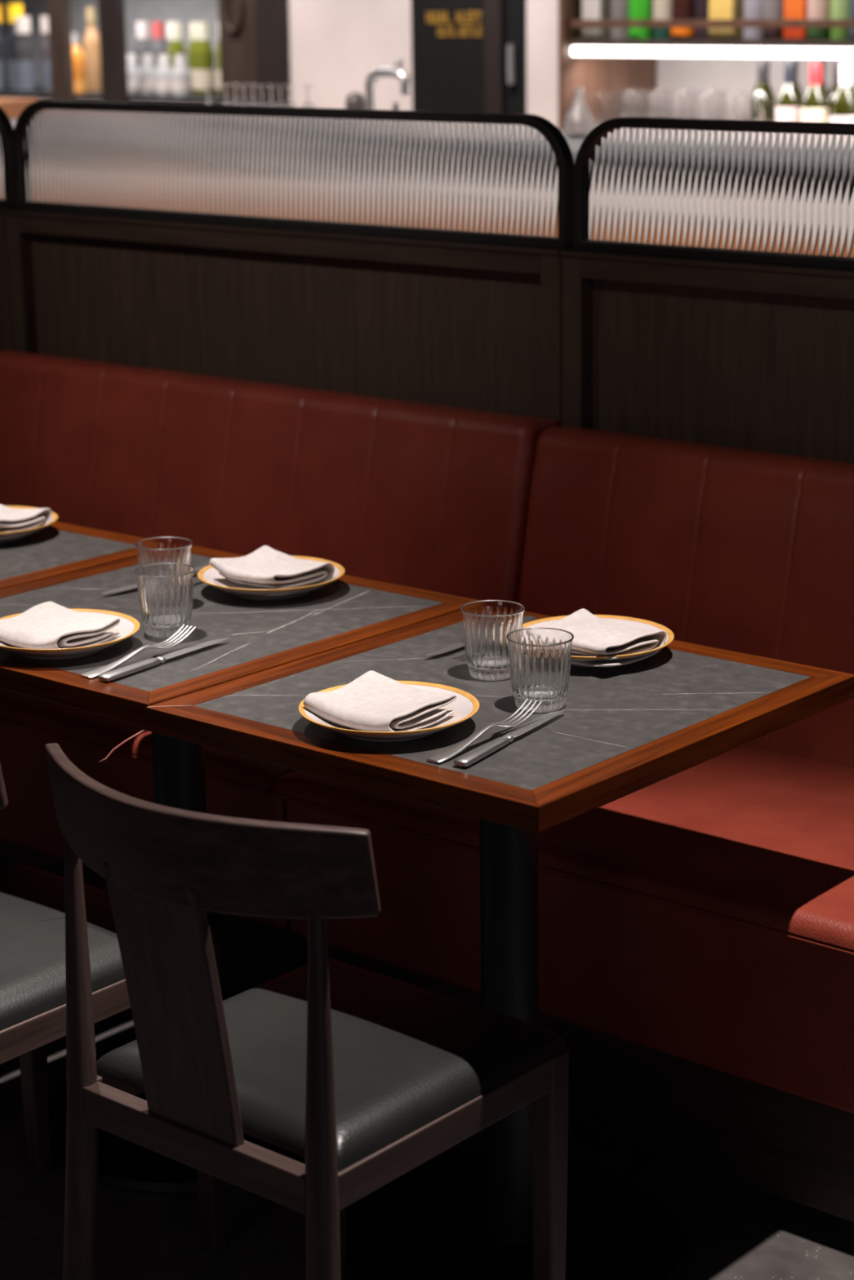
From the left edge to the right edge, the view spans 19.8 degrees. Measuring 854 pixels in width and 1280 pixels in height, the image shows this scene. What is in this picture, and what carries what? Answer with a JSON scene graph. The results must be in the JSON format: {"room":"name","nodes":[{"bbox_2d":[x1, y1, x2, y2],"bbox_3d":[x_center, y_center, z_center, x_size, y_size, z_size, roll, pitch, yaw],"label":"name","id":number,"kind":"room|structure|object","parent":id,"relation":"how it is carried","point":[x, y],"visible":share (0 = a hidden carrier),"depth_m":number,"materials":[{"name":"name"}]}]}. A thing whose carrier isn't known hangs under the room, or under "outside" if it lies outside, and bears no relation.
{"room":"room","nodes":[
{"label":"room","id":0,"kind":"room"},
{"bbox_2d":[46,0,75,100],"bbox_3d":[-1.339,-2.187,8.928,0.090,2.800,0.035,12,19,39],"label":"trim","id":1,"kind":"structure","parent":0,"point":[59,15],"depth_m":8.92,"materials":[{"name":"brown wood"}]},
{"bbox_2d":[0,0,218,88],"bbox_3d":[-1.419,-2.461,9.955,3.510,2.800,0.050,12,19,39],"label":"wall","id":2,"kind":"structure","parent":0,"point":[185,11],"depth_m":9.69,"materials":[{"name":"white paint"}]},
{"bbox_2d":[0,83,257,104],"bbox_3d":[-1.664,-2.187,9.727,3.510,0.015,0.714,12,19,39],"label":"shelf","id":3,"kind":"object","parent":2,"relation":"attached to","point":[215,99],"depth_m":8.80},
{"bbox_2d":[0,4,8,92],"bbox_3d":[-1.654,-2.271,9.377,0.076,0.327,0.076,12,19,39],"label":"bottle","id":4,"kind":"object","parent":3,"relation":"on","point":[3,65],"visible":1,"depth_m":9.37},
{"bbox_2d":[7,4,23,92],"bbox_3d":[-1.567,-2.266,9.356,0.076,0.327,0.076,12,19,39],"label":"bottle","id":5,"kind":"object","parent":3,"relation":"on","point":[14,10],"visible":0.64,"depth_m":9.32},
{"bbox_2d":[14,16,36,93],"bbox_3d":[-1.528,-2.223,9.279,0.076,0.282,0.076,12,19,39],"label":"bottle","id":6,"kind":"object","parent":3,"relation":"on","point":[24,62],"visible":1,"depth_m":9.25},
{"bbox_2d":[40,16,51,93],"bbox_3d":[-1.432,-2.223,9.276,0.076,0.282,0.076,12,19,39],"label":"bottle","id":7,"kind":"object","parent":3,"relation":"on","point":[45,66],"visible":0.43,"depth_m":9.25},
{"bbox_2d":[71,32,87,94],"bbox_3d":[-1.314,-2.150,9.111,0.082,0.222,0.082,12,19,39],"label":"bottle","id":8,"kind":"object","parent":3,"relation":"on","point":[78,57],"visible":0.56,"depth_m":9.09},
{"bbox_2d":[83,7,102,92],"bbox_3d":[-1.270,-2.245,9.291,0.072,0.312,0.072,12,19,39],"label":"bottle","id":9,"kind":"object","parent":3,"relation":"on","point":[91,53],"visible":0.88,"depth_m":9.27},
{"bbox_2d":[126,53,139,95],"bbox_3d":[-1.081,-2.065,8.929,0.070,0.148,0.070,12,19,39],"label":"bottle","id":10,"kind":"object","parent":3,"relation":"on","point":[132,68],"visible":0.66,"depth_m":8.90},
{"bbox_2d":[133,21,151,70],"bbox_3d":[-1.070,-2.204,9.234,0.072,0.257,0.072,12,19,39],"label":"bottle","id":11,"kind":"object","parent":3,"relation":"on","point":[143,45],"visible":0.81,"depth_m":9.20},
{"bbox_2d":[137,53,155,96],"bbox_3d":[-1.014,-2.051,8.873,0.070,0.148,0.070,12,19,39],"label":"bottle","id":12,"kind":"object","parent":3,"relation":"on","point":[146,76],"visible":0.97,"depth_m":8.85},
{"bbox_2d":[149,21,166,69],"bbox_3d":[-1.005,-2.191,9.181,0.072,0.257,0.072,12,19,39],"label":"bottle","id":13,"kind":"object","parent":3,"relation":"on","point":[158,44],"visible":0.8,"depth_m":9.14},
{"bbox_2d":[155,53,173,96],"bbox_3d":[-0.947,-2.038,8.818,0.070,0.148,0.070,12,19,39],"label":"bottle","id":14,"kind":"object","parent":3,"relation":"on","point":[163,73],"visible":0.98,"depth_m":8.79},
{"bbox_2d":[164,21,179,53],"bbox_3d":[-0.944,-2.178,9.130,0.072,0.257,0.072,12,19,39],"label":"bottle","id":15,"kind":"object","parent":3,"relation":"on","point":[168,42],"visible":0.25,"depth_m":9.10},
{"bbox_2d":[168,22,186,71],"bbox_3d":[-0.917,-2.138,8.982,0.068,0.257,0.068,12,19,39],"label":"wine bottle","id":16,"kind":"object","parent":3,"relation":"on","point":[176,46],"visible":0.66,"depth_m":8.95,"materials":[{"name":"green glass"}]},
{"bbox_2d":[171,54,191,97],"bbox_3d":[-0.880,-2.024,8.763,0.070,0.148,0.070,12,19,39],"label":"bottle","id":17,"kind":"object","parent":3,"relation":"on","point":[181,81],"visible":1,"depth_m":8.74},
{"bbox_2d":[187,22,198,94],"bbox_3d":[-0.843,-2.133,8.958,0.068,0.257,0.068,12,19,39],"label":"wine bottle","id":18,"kind":"object","parent":3,"relation":"on","point":[193,25],"visible":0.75,"depth_m":8.93,"materials":[{"name":"green glass"}]},
{"bbox_2d":[195,22,215,94],"bbox_3d":[-0.808,-2.116,8.891,0.068,0.257,0.068,12,19,39],"label":"wine bottle","id":19,"kind":"object","parent":3,"relation":"on","point":[205,68],"visible":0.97,"depth_m":8.87,"materials":[{"name":"green glass"}]},
{"bbox_2d":[215,22,221,94],"bbox_3d":[-0.734,-2.110,8.868,0.068,0.257,0.068,12,19,39],"label":"wine bottle","id":20,"kind":"object","parent":3,"relation":"on","point":[217,51],"visible":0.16,"depth_m":8.86,"materials":[{"name":"green glass"}]},
{"bbox_2d":[39,98,221,105],"bbox_3d":[-1.655,-1.606,9.885,3.510,1.190,0.710,12,19,39],"label":"trim","id":21,"kind":"structure","parent":2,"relation":"attached to","point":[39,99],"depth_m":8.74,"materials":[{"name":"paint"}]},
{"bbox_2d":[97,0,128,102],"bbox_3d":[-1.125,-2.143,8.751,0.107,2.800,0.035,12,19,39],"label":"trim","id":22,"kind":"structure","parent":0,"point":[111,13],"depth_m":8.74,"materials":[{"name":"brown wood"}]},
{"bbox_2d":[288,0,412,110],"bbox_3d":[-0.196,-1.981,8.102,0.545,2.800,0.180,12,19,39],"label":"wall","id":23,"kind":"structure","parent":0,"point":[335,45],"depth_m":8.05,"materials":[{"name":"paint"}]},
{"bbox_2d":[222,0,243,34],"bbox_3d":[-0.672,-2.187,8.448,0.098,0.178,0.017,12,19,39],"label":"ring","id":24,"kind":"object","parent":23,"relation":"attached to","point":[224,12],"visible":1,"depth_m":8.46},
{"bbox_2d":[217,0,257,99],"bbox_3d":[-0.603,-2.074,8.469,0.284,2.800,0.050,12,19,39],"label":"trim","id":25,"kind":"structure","parent":23,"relation":"attached to","point":[237,51],"depth_m":8.49,"materials":[{"name":"brown wood"}]},
{"bbox_2d":[254,0,291,104],"bbox_3d":[-0.476,-2.029,8.295,0.139,2.800,0.160,12,19,39],"label":"trim","id":26,"kind":"structure","parent":23,"relation":"attached to","point":[271,16],"depth_m":8.24,"materials":[{"name":"brown wood"}]},
{"bbox_2d":[410,0,484,112],"bbox_3d":[0.084,-1.704,7.827,0.306,2.400,0.054,12,19,39],"label":"menu board","id":27,"kind":"object","parent":23,"relation":"attached to","point":[447,36],"visible":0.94,"depth_m":7.77,"materials":[{"name":"black metal"}]},
{"bbox_2d":[0,999,853,1279],"bbox_3d":[-0.523,0.336,5.071,12.100,0.100,9.200,12,19,39],"label":"floor","id":28,"kind":"structure","parent":0,"point":[732,1229],"depth_m":3.23,"materials":[{"name":"stone"}]},
{"bbox_2d":[0,521,144,589],"bbox_3d":[-0.814,0.233,3.827,0.595,0.750,0.641,12,19,39],"label":"dining table","id":29,"kind":"object","parent":28,"relation":"on","point":[58,548],"visible":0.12,"depth_m":3.74,"materials":[{"name":"stone"}]},
{"bbox_2d":[0,506,57,542],"bbox_3d":[-0.687,-0.177,3.853,0.210,0.026,0.210,10,18,35],"label":"dinner plate","id":30,"kind":"object","parent":29,"relation":"on","point":[54,517],"visible":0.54,"depth_m":3.81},
{"bbox_2d":[0,503,51,539],"bbox_3d":[-0.677,-0.189,3.833,0.139,0.040,0.117,10,18,34],"label":"folded napkin","id":31,"kind":"object","parent":30,"relation":"on","point":[11,519],"visible":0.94,"depth_m":3.81,"materials":[{"name":"fabric"}]},
{"bbox_2d":[0,763,226,1254],"bbox_3d":[-0.552,0.421,3.014,0.466,0.804,0.468,12,19,39],"label":"dining chair","id":32,"kind":"object","parent":28,"relation":"on","point":[33,977],"visible":0.56,"depth_m":2.99,"materials":[{"name":"brown wood"}]},
{"bbox_2d":[0,545,479,1193],"bbox_3d":[-0.349,0.327,3.456,0.595,0.750,0.641,12,19,39],"label":"dining table","id":33,"kind":"object","parent":28,"relation":"on","point":[264,635],"visible":0.44,"depth_m":3.34,"materials":[{"name":"stone"}]},
{"bbox_2d":[0,608,140,659],"bbox_3d":[-0.479,-0.003,3.191,0.210,0.026,0.210,3,16,15],"label":"dinner plate","id":34,"kind":"object","parent":33,"relation":"on","point":[128,625],"visible":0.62,"depth_m":3.14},
{"bbox_2d":[0,601,119,648],"bbox_3d":[-0.487,-0.014,3.182,0.138,0.035,0.123,11,19,37],"label":"folded napkin","id":35,"kind":"object","parent":34,"relation":"on","point":[48,624],"visible":0.98,"depth_m":3.16,"materials":[{"name":"fabric"}]},
{"bbox_2d":[98,728,146,763],"bbox_3d":[-0.363,0.126,2.949,0.068,0.042,0.008,-5,16,-15],"label":"cord","id":36,"kind":"object","parent":33,"relation":"hanging from","point":[113,749],"visible":0.9,"depth_m":2.95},
{"bbox_2d":[80,624,195,678],"bbox_3d":[-0.368,0.014,3.117,0.026,0.028,0.187,11,19,38],"label":"fork","id":37,"kind":"object","parent":33,"relation":"on","point":[95,673],"visible":1,"depth_m":3.11,"materials":[{"name":"metal"}]},
{"bbox_2d":[101,564,209,593],"bbox_3d":[-0.379,-0.089,3.539,0.019,0.009,0.236,13,20,41],"label":"table knife","id":38,"kind":"object","parent":33,"relation":"on","point":[197,570],"visible":0.15,"depth_m":3.49,"materials":[{"name":"metal"}]},
{"bbox_2d":[134,536,192,566],"bbox_3d":[-0.365,-0.093,3.407,0.080,0.087,0.080,7,17,26],"label":"tumbler","id":39,"kind":"object","parent":33,"relation":"on","point":[166,548],"visible":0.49,"depth_m":3.38,"materials":[{"name":"clear glass"}]},
{"bbox_2d":[97,637,229,681],"bbox_3d":[-0.333,0.023,3.121,0.020,0.009,0.236,10,18,35],"label":"table knife","id":40,"kind":"object","parent":33,"relation":"on","point":[119,673],"visible":1,"depth_m":3.08,"materials":[{"name":"metal"}]},
{"bbox_2d":[134,562,195,637],"bbox_3d":[-0.347,-0.052,3.251,0.080,0.087,0.080,-15,21,-42],"label":"tumbler","id":41,"kind":"object","parent":33,"relation":"on","point":[165,589],"visible":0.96,"depth_m":3.23,"materials":[{"name":"clear glass"}]},
{"bbox_2d":[197,555,344,599],"bbox_3d":[-0.222,-0.084,3.483,0.210,0.026,0.210,-2,15,-3],"label":"dinner plate","id":42,"kind":"object","parent":33,"relation":"on","point":[207,573],"visible":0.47,"depth_m":3.43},
{"bbox_2d":[209,545,334,595],"bbox_3d":[-0.219,-0.097,3.463,0.122,0.042,0.134,-15,21,-42],"label":"folded napkin","id":43,"kind":"object","parent":42,"relation":"on","point":[266,567],"visible":0.94,"depth_m":3.45,"materials":[{"name":"fabric"}]},
{"bbox_2d":[0,350,557,999],"bbox_3d":[-0.529,0.032,4.282,1.367,0.897,0.704,12,19,39],"label":"bench","id":44,"kind":"object","parent":28,"relation":"on","point":[426,496],"visible":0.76,"depth_m":4.18,"materials":[{"name":"red leather"}]},
{"bbox_2d":[0,688,294,791],"bbox_3d":[-0.572,0.041,4.232,1.366,0.038,0.572,12,19,39],"label":"seat cushion","id":45,"kind":"object","parent":44,"relation":"on","point":[101,733],"depth_m":3.83,"materials":[{"name":"red leather"}]},
{"bbox_2d":[0,350,557,602],"bbox_3d":[-0.356,-0.241,4.423,1.367,0.447,0.162,12,19,39],"label":"cushion","id":46,"kind":"object","parent":44,"relation":"on","point":[426,496],"depth_m":4.30,"materials":[{"name":"red leather"}]},
{"bbox_2d":[9,118,584,163],"bbox_3d":[-0.654,-0.909,7.224,6.600,1.195,0.600,12,19,39],"label":"countertop","id":47,"kind":"structure","parent":28,"relation":"on","point":[574,144],"depth_m":6.13,"materials":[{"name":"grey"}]},
{"bbox_2d":[0,97,39,119],"bbox_3d":[-1.414,-1.688,7.747,0.380,0.058,0.160,12,19,39],"label":"wooden tray","id":48,"kind":"object","parent":47,"relation":"on","point":[13,108],"visible":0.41,"depth_m":7.62,"materials":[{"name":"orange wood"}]},
{"bbox_2d":[227,83,242,105],"bbox_3d":[-0.558,-1.563,7.127,0.047,0.117,0.047,12,19,39],"label":"wine glass","id":49,"kind":"object","parent":47,"relation":"on","point":[235,102],"visible":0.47,"depth_m":7.11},
{"bbox_2d":[247,83,259,106],"bbox_3d":[-0.503,-1.552,7.082,0.047,0.117,0.047,12,19,39],"label":"wine glass","id":50,"kind":"object","parent":47,"relation":"on","point":[253,103],"visible":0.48,"depth_m":7.07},
{"bbox_2d":[263,84,277,106],"bbox_3d":[-0.448,-1.541,7.036,0.047,0.117,0.047,12,19,39],"label":"wine glass","id":51,"kind":"object","parent":47,"relation":"on","point":[271,103],"visible":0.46,"depth_m":7.03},
{"bbox_2d":[282,84,296,106],"bbox_3d":[-0.393,-1.529,6.991,0.047,0.117,0.047,12,19,39],"label":"wine glass","id":52,"kind":"object","parent":47,"relation":"on","point":[289,104],"visible":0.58,"depth_m":6.98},
{"bbox_2d":[300,84,314,107],"bbox_3d":[-0.338,-1.518,6.946,0.047,0.117,0.047,12,19,39],"label":"wine glass","id":53,"kind":"object","parent":47,"relation":"on","point":[307,104],"visible":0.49,"depth_m":6.93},
{"bbox_2d":[345,92,365,109],"bbox_3d":[-0.200,-1.479,6.827,0.056,0.100,0.056,12,19,39],"label":"shaker","id":54,"kind":"object","parent":47,"relation":"on","point":[353,100],"visible":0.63,"depth_m":6.80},
{"bbox_2d":[364,59,411,109],"bbox_3d":[-0.111,-1.498,6.717,0.170,0.191,0.052,12,19,39],"label":"tap","id":55,"kind":"object","parent":47,"relation":"on","point":[395,71],"visible":0.63,"depth_m":6.69,"materials":[{"name":"silver metal"}]},
{"bbox_2d":[563,87,594,137],"bbox_3d":[0.392,-1.362,6.310,0.082,0.125,0.082,12,19,39],"label":"carafe","id":56,"kind":"object","parent":47,"relation":"on","point":[579,122],"visible":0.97,"depth_m":6.29,"materials":[{"name":"clear glass"}]},
{"bbox_2d":[44,742,568,1279],"bbox_3d":[-0.134,0.503,2.688,0.466,0.804,0.468,12,19,39],"label":"dining chair","id":57,"kind":"object","parent":28,"relation":"on","point":[367,1077],"visible":1,"depth_m":2.54,"materials":[{"name":"brown wood"}]},
{"bbox_2d":[0,208,853,462],"bbox_3d":[-0.274,-0.180,4.543,4.113,1.165,0.088,12,19,39],"label":"wall","id":58,"kind":"structure","parent":28,"relation":"on","point":[477,326],"depth_m":4.13,"materials":[{"name":"brown wood"}]},
{"bbox_2d":[0,106,15,208],"bbox_3d":[-1.330,-1.061,5.224,1.357,0.211,0.028,12,19,39],"label":"glass screen","id":59,"kind":"object","parent":58,"relation":"on","point":[7,201],"visible":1,"depth_m":4.80,"materials":[{"name":"black metal"}]},
{"bbox_2d":[12,100,574,248],"bbox_3d":[-0.285,-0.844,4.362,1.357,0.211,0.028,12,19,39],"label":"glass screen","id":60,"kind":"object","parent":58,"relation":"on","point":[491,178],"visible":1,"depth_m":4.29,"materials":[{"name":"glass"}]},
{"bbox_2d":[573,116,853,270],"bbox_3d":[0.759,-0.627,3.499,1.357,0.211,0.028,12,19,39],"label":"glass screen","id":61,"kind":"object","parent":58,"relation":"on","point":[751,191],"visible":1,"depth_m":3.75,"materials":[{"name":"glass"}]},
{"bbox_2d":[146,610,853,1279],"bbox_3d":[0.102,0.424,3.071,0.595,0.750,0.641,12,19,39],"label":"dining table","id":62,"kind":"object","parent":28,"relation":"on","point":[622,731],"visible":0.65,"depth_m":3.01,"materials":[{"name":"stone"}]},
{"bbox_2d":[297,680,479,742],"bbox_3d":[-0.044,0.088,2.830,0.210,0.026,0.210,4,16,19],"label":"dinner plate","id":63,"kind":"object","parent":62,"relation":"on","point":[465,705],"visible":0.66,"depth_m":2.80,"materials":[{"name":"ceramic"}]},
{"bbox_2d":[302,670,456,731],"bbox_3d":[-0.054,0.075,2.824,0.139,0.038,0.118,12,19,39],"label":"folded napkin","id":64,"kind":"object","parent":63,"relation":"on","point":[374,701],"visible":0.98,"depth_m":2.81,"materials":[{"name":"fabric"}]},
{"bbox_2d":[423,615,537,656],"bbox_3d":[0.071,-0.004,3.199,0.020,0.009,0.236,11,19,36],"label":"table knife","id":65,"kind":"object","parent":62,"relation":"on","point":[526,619],"visible":0.26,"depth_m":3.15,"materials":[{"name":"metal"}]},
{"bbox_2d":[426,697,541,763],"bbox_3d":[0.066,0.102,2.766,0.026,0.028,0.187,11,19,38],"label":"fork","id":66,"kind":"object","parent":62,"relation":"on","point":[442,757],"visible":1,"depth_m":2.76,"materials":[{"name":"metal"}]},
{"bbox_2d":[460,600,524,680],"bbox_3d":[0.082,0.002,3.030,0.080,0.087,0.080,12,20,40],"label":"tumbler","id":67,"kind":"object","parent":62,"relation":"on","point":[486,624],"visible":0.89,"depth_m":3.00,"materials":[{"name":"clear glass"}]},
{"bbox_2d":[453,709,564,766],"bbox_3d":[0.097,0.109,2.777,0.020,0.009,0.236,8,17,31],"label":"table knife","id":68,"kind":"object","parent":62,"relation":"on","point":[475,755],"visible":1,"depth_m":2.74,"materials":[{"name":"metal"}]},
{"bbox_2d":[506,627,573,712],"bbox_3d":[0.134,0.037,2.896,0.080,0.087,0.080,-7,16,-21],"label":"tumbler","id":69,"kind":"object","parent":62,"relation":"on","point":[540,658],"visible":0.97,"depth_m":2.87,"materials":[{"name":"clear glass"}]},
{"bbox_2d":[522,614,674,666],"bbox_3d":[0.210,0.006,3.123,0.210,0.026,0.210,-4,15,-11],"label":"dinner plate","id":70,"kind":"object","parent":62,"relation":"on","point":[632,622],"visible":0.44,"depth_m":3.17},
{"bbox_2d":[526,608,666,666],"bbox_3d":[0.213,-0.002,3.087,0.139,0.041,0.125,14,21,43],"label":"folded napkin","id":71,"kind":"object","parent":70,"relation":"on","point":[593,635],"visible":0.83,"depth_m":3.06,"materials":[{"name":"fabric"}]},
{"bbox_2d":[270,425,853,1222],"bbox_3d":[0.518,0.253,3.418,1.369,0.889,0.704,12,19,39],"label":"bench","id":72,"kind":"object","parent":28,"relation":"on","point":[695,924],"visible":0.77,"depth_m":3.38,"materials":[{"name":"red leather"}]},
{"bbox_2d":[270,744,853,950],"bbox_3d":[0.475,0.258,3.368,1.368,0.038,0.572,12,19,39],"label":"seat cushion","id":73,"kind":"object","parent":72,"relation":"on","point":[758,837],"depth_m":3.30,"materials":[{"name":"red leather"}]},
{"bbox_2d":[518,425,853,768],"bbox_3d":[0.691,-0.020,3.558,1.369,0.439,0.162,12,19,39],"label":"cushion","id":74,"kind":"object","parent":72,"relation":"on","point":[751,552],"depth_m":3.73,"materials":[{"name":"red leather"}]},
{"bbox_3d":[1.689,-0.758,6.832,3.000,1.045,0.600,12,19,39],"label":"countertop","id":75,"kind":"structure","parent":28,"relation":"on","visible":0},
{"bbox_2d":[582,90,605,127],"bbox_3d":[0.508,-1.567,7.472,0.087,0.218,0.087,12,19,39],"label":"wine glass","id":76,"kind":"object","parent":75,"relation":"on","point":[594,100],"visible":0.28,"depth_m":7.42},
{"bbox_2d":[604,90,631,120],"bbox_3d":[0.580,-1.553,7.413,0.087,0.218,0.087,12,19,39],"label":"wine glass","id":77,"kind":"object","parent":75,"relation":"on","point":[617,103],"visible":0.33,"depth_m":7.36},
{"bbox_2d":[629,91,656,117],"bbox_3d":[0.651,-1.538,7.354,0.087,0.218,0.087,12,19,39],"label":"wine glass","id":78,"kind":"object","parent":75,"relation":"on","point":[642,104],"visible":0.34,"depth_m":7.30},
{"bbox_2d":[654,92,682,118],"bbox_3d":[0.723,-1.523,7.295,0.087,0.218,0.087,12,19,39],"label":"wine glass","id":79,"kind":"object","parent":75,"relation":"on","point":[668,104],"visible":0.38,"depth_m":7.24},
{"bbox_2d":[680,92,709,119],"bbox_3d":[0.795,-1.508,7.236,0.087,0.218,0.087,12,19,39],"label":"wine glass","id":80,"kind":"object","parent":75,"relation":"on","point":[695,104],"visible":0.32,"depth_m":7.18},
{"bbox_2d":[706,93,736,119],"bbox_3d":[0.866,-1.493,7.177,0.087,0.218,0.087,12,19,39],"label":"wine glass","id":81,"kind":"object","parent":75,"relation":"on","point":[721,105],"visible":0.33,"depth_m":7.12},
{"bbox_2d":[733,93,764,120],"bbox_3d":[0.938,-1.478,7.117,0.087,0.218,0.087,12,19,39],"label":"wine glass","id":82,"kind":"object","parent":75,"relation":"on","point":[748,106],"visible":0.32,"depth_m":7.07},
{"bbox_2d":[751,60,775,120],"bbox_3d":[1.000,-1.569,7.283,0.076,0.307,0.076,12,19,39],"label":"wine bottle","id":83,"kind":"object","parent":75,"relation":"on","point":[762,86],"visible":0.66,"depth_m":7.24,"materials":[{"name":"green glass"}]},
{"bbox_2d":[775,61,802,121],"bbox_3d":[1.059,-1.533,7.145,0.076,0.307,0.076,12,19,39],"label":"wine bottle","id":84,"kind":"object","parent":75,"relation":"on","point":[788,103],"visible":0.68,"depth_m":7.11,"materials":[{"name":"green glass"}]},
{"bbox_2d":[786,59,803,101],"bbox_3d":[1.093,-1.584,7.333,0.076,0.307,0.076,12,19,39],"label":"wine bottle","id":85,"kind":"object","parent":75,"relation":"on","point":[796,60],"visible":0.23,"depth_m":7.30,"materials":[{"name":"green glass"}]},
{"bbox_2d":[800,62,827,122],"bbox_3d":[1.119,-1.510,7.057,0.076,0.307,0.076,12,19,39],"label":"wine bottle","id":86,"kind":"object","parent":75,"relation":"on","point":[815,100],"visible":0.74,"depth_m":7.02,"materials":[{"name":"green glass"}]},
{"bbox_2d":[813,58,828,97],"bbox_3d":[1.174,-1.587,7.342,0.076,0.307,0.076,12,19,39],"label":"wine bottle","id":87,"kind":"object","parent":75,"relation":"on","point":[823,82],"visible":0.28,"depth_m":7.30,"materials":[{"name":"green glass"}]},
{"bbox_2d":[826,60,845,122],"bbox_3d":[1.206,-1.540,7.163,0.076,0.307,0.076,12,19,39],"label":"wine bottle","id":88,"kind":"object","parent":75,"relation":"on","point":[835,85],"visible":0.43,"depth_m":7.13,"materials":[{"name":"green glass"}]},
{"bbox_2d":[831,62,853,123],"bbox_3d":[1.195,-1.495,6.994,0.076,0.307,0.076,12,19,39],"label":"wine bottle","id":89,"kind":"object","parent":75,"relation":"on","point":[842,104],"visible":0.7,"depth_m":6.96,"materials":[{"name":"green glass"}]},
{"bbox_2d":[484,0,506,113],"bbox_3d":[0.236,-1.871,7.669,0.068,2.800,0.100,12,19,39],"label":"trim","id":90,"kind":"structure","parent":0,"point":[494,10],"depth_m":7.64,"materials":[{"name":"brown wood"}]},
{"bbox_2d":[526,0,657,128],"bbox_3d":[0.621,-1.910,7.795,0.144,2.800,0.800,12,19,39],"label":"wall column","id":91,"kind":"structure","parent":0,"point":[542,15],"depth_m":7.52,"materials":[{"name":"paint"}]},
{"bbox_2d":[505,0,526,113],"bbox_3d":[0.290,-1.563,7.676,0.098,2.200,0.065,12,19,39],"label":"door","id":92,"kind":"structure","parent":91,"relation":"attached to","point":[515,10],"depth_m":7.60,"materials":[{"name":"black wood"}]},
{"bbox_2d":[558,0,656,131],"bbox_3d":[0.565,-1.859,7.606,0.021,2.800,0.490,12,19,39],"label":"wall","id":93,"kind":"structure","parent":0,"point":[591,73],"depth_m":7.53,"materials":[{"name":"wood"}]},
{"bbox_2d":[657,45,853,119],"bbox_3d":[1.974,-0.992,7.006,3.150,1.400,0.100,12,19,39],"label":"wall niche","id":94,"kind":"object","parent":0,"point":[695,73],"depth_m":7.63,"materials":[{"name":"paint"}]},
{"bbox_3d":[1.956,-2.344,6.644,3.150,1.400,0.100,12,19,39],"label":"wall","id":95,"kind":"structure","parent":0,"visible":0},
{"bbox_2d":[568,35,853,57],"bbox_3d":[1.721,-1.613,6.662,3.000,0.048,0.458,12,19,39],"label":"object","id":96,"kind":"object","parent":95,"relation":"attached to","point":[671,51],"visible":0.86,"depth_m":7.11,"materials":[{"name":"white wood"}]},
{"bbox_2d":[581,0,610,39],"bbox_3d":[0.517,-1.964,7.414,0.080,0.272,0.066,12,19,39],"label":"liquor bottle","id":97,"kind":"object","parent":96,"relation":"on","point":[590,9],"visible":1,"depth_m":7.41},
{"bbox_2d":[610,0,629,39],"bbox_3d":[0.588,-1.953,7.371,0.068,0.272,0.068,12,19,39],"label":"liquor bottle","id":98,"kind":"object","parent":96,"relation":"on","point":[619,8],"visible":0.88,"depth_m":7.36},
{"bbox_2d":[628,0,651,39],"bbox_3d":[0.639,-1.939,7.314,0.068,0.272,0.068,12,19,39],"label":"liquor bottle","id":99,"kind":"object","parent":96,"relation":"on","point":[637,9],"visible":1,"depth_m":7.31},
{"bbox_2d":[652,0,671,39],"bbox_3d":[0.704,-1.929,7.276,0.062,0.272,0.062,12,19,39],"label":"liquor bottle","id":100,"kind":"object","parent":96,"relation":"on","point":[661,8],"visible":0.71,"depth_m":7.27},
{"bbox_2d":[670,0,694,39],"bbox_3d":[0.756,-1.914,7.217,0.070,0.272,0.070,12,19,39],"label":"liquor bottle","id":101,"kind":"object","parent":96,"relation":"on","point":[680,9],"visible":0.82,"depth_m":7.21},
{"bbox_2d":[693,0,708,39],"bbox_3d":[0.820,-1.905,7.180,0.066,0.272,0.066,12,19,39],"label":"liquor bottle","id":102,"kind":"object","parent":96,"relation":"on","point":[701,6],"visible":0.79,"depth_m":7.17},
{"bbox_2d":[568,18,853,39],"bbox_3d":[1.575,-1.618,6.484,3.000,0.058,0.006,12,19,39],"label":"guard rail","id":103,"kind":"object","parent":96,"relation":"on","point":[849,23],"visible":1,"depth_m":7.09,"materials":[{"name":"brown wood"}]},
{"bbox_2d":[707,0,742,39],"bbox_3d":[0.877,-1.889,7.117,0.092,0.272,0.075,12,19,39],"label":"liquor bottle","id":104,"kind":"object","parent":96,"relation":"on","point":[717,9],"visible":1,"depth_m":7.11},
{"bbox_2d":[742,0,762,39],"bbox_3d":[0.951,-1.878,7.072,0.072,0.272,0.072,12,19,39],"label":"liquor bottle","id":105,"kind":"object","parent":96,"relation":"on","point":[752,9],"visible":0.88,"depth_m":7.06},
{"bbox_2d":[761,0,784,39],"bbox_3d":[0.999,-1.864,7.017,0.070,0.272,0.070,12,19,39],"label":"liquor bottle","id":106,"kind":"object","parent":96,"relation":"on","point":[771,9],"visible":0.79,"depth_m":7.01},
{"bbox_2d":[782,0,807,39],"bbox_3d":[1.065,-1.854,6.977,0.076,0.272,0.062,12,19,39],"label":"liquor bottle","id":107,"kind":"object","parent":96,"relation":"on","point":[793,9],"visible":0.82,"depth_m":6.97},
{"bbox_2d":[806,0,831,39],"bbox_3d":[1.113,-1.840,6.923,0.068,0.272,0.068,12,19,39],"label":"liquor bottle","id":108,"kind":"object","parent":96,"relation":"on","point":[816,9],"visible":0.73,"depth_m":6.92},
{"bbox_2d":[830,0,849,39],"bbox_3d":[1.174,-1.832,6.888,0.068,0.272,0.068,12,19,39],"label":"liquor bottle","id":109,"kind":"object","parent":96,"relation":"on","point":[839,9],"visible":0.7,"depth_m":6.88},
{"bbox_2d":[848,0,853,39],"bbox_3d":[1.220,-1.818,6.835,0.070,0.272,0.070,12,19,39],"label":"liquor bottle","id":110,"kind":"object","parent":96,"relation":"on","point":[851,2],"visible":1,"depth_m":6.84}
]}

